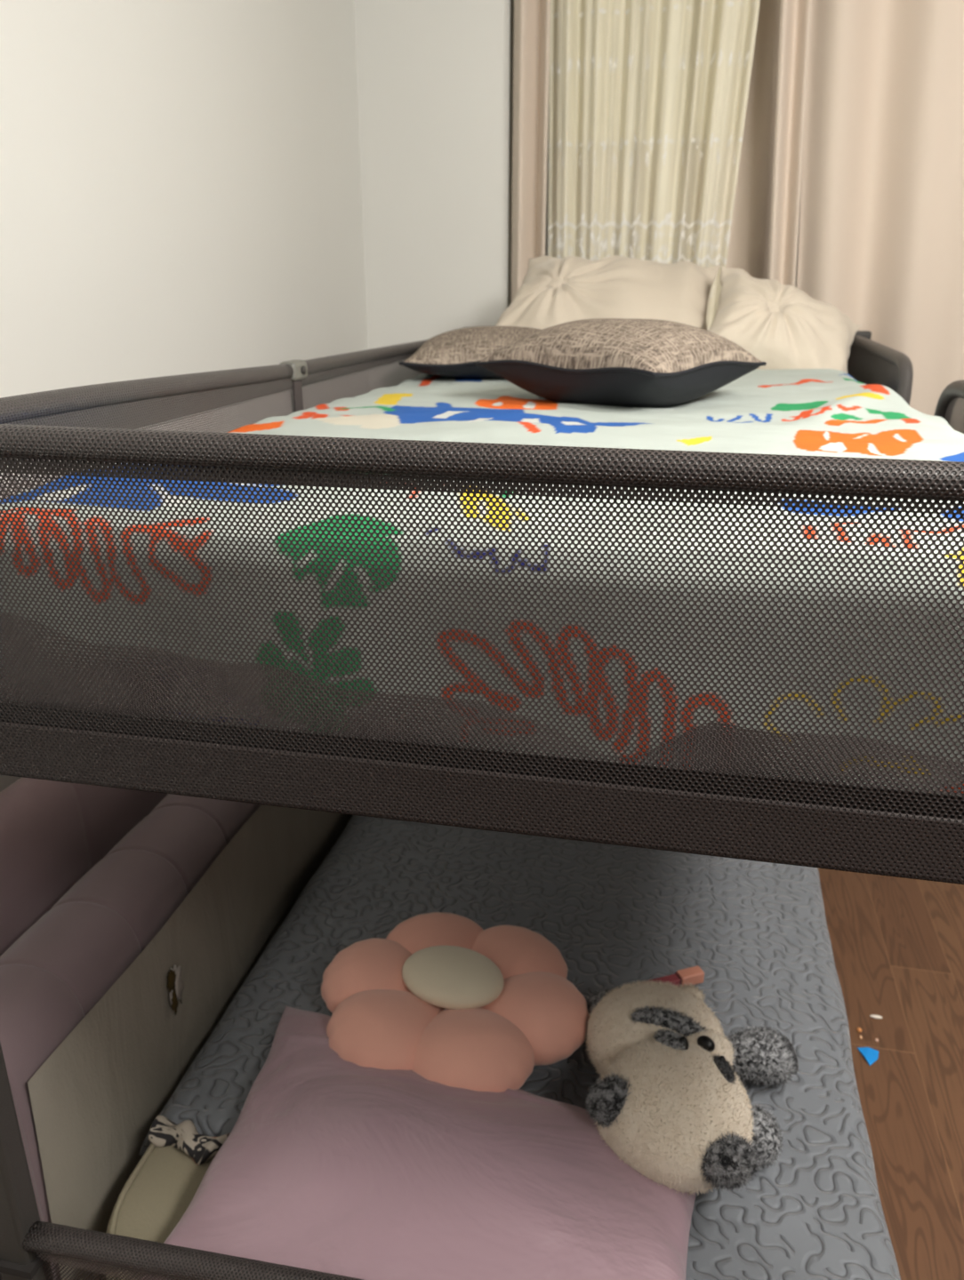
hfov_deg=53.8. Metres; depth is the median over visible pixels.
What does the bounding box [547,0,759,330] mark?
lace curtain
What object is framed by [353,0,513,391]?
wall
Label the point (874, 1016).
chip
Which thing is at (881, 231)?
curtain
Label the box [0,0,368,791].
wall
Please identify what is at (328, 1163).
pillow
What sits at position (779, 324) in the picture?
cushion
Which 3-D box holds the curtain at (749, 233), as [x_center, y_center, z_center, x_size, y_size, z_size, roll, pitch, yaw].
[0.542,-0.862,2.849,0.696,2.380,0.057,4,21,11]
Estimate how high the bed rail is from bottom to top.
0.575 m
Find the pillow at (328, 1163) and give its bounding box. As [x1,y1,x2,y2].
[142,1005,695,1279]
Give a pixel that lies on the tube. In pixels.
(695, 974)
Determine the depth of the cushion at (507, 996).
1.37 m
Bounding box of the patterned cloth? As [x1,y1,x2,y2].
[148,1115,229,1165]
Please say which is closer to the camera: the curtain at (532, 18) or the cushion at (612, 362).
the cushion at (612, 362)
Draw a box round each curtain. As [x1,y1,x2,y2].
[511,0,550,302]
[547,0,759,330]
[725,0,800,279]
[767,0,811,286]
[796,0,963,432]
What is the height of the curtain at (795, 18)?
2.380 m
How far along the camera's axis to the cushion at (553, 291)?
2.28 m
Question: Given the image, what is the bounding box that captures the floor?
[817,868,963,1279]
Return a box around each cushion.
[320,912,589,1092]
[398,326,540,378]
[474,318,766,407]
[495,255,719,330]
[708,264,861,373]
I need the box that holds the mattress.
[104,1143,214,1279]
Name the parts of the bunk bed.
post, panel, guard rail, rail, panel, guard rail, panel, guard rail, post, panel, guard rail, guard rail, panel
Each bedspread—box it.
[0,368,963,795]
[138,815,900,1279]
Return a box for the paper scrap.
[856,1047,878,1065]
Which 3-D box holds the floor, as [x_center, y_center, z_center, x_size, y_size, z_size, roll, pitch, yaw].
[0.810,1.108,1.147,3.500,0.080,4.880,4,21,11]
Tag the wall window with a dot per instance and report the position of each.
(547, 190)
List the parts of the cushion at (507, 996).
flower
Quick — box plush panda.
[583,979,798,1195]
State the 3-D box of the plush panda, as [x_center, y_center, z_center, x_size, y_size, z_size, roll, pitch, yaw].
[0.287,0.593,1.278,0.310,0.168,0.341,2,21,7]
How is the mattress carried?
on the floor
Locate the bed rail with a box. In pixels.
[0,793,352,1279]
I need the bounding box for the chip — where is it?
[869,1014,881,1018]
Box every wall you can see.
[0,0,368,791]
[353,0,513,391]
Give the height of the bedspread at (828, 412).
0.333 m
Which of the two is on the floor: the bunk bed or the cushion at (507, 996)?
the bunk bed
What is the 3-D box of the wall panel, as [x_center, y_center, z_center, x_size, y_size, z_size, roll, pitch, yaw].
[-0.554,0.297,2.180,0.090,0.668,2.240,4,21,11]
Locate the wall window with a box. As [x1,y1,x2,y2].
[544,67,800,287]
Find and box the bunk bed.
[0,327,963,1279]
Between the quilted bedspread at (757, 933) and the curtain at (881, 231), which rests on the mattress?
the quilted bedspread at (757, 933)
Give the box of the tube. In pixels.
[645,965,703,986]
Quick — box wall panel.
[0,776,167,956]
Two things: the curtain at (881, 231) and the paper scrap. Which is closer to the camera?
the paper scrap
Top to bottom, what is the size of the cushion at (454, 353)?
0.102 m
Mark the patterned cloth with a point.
(184, 1136)
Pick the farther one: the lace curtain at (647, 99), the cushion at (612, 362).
the lace curtain at (647, 99)

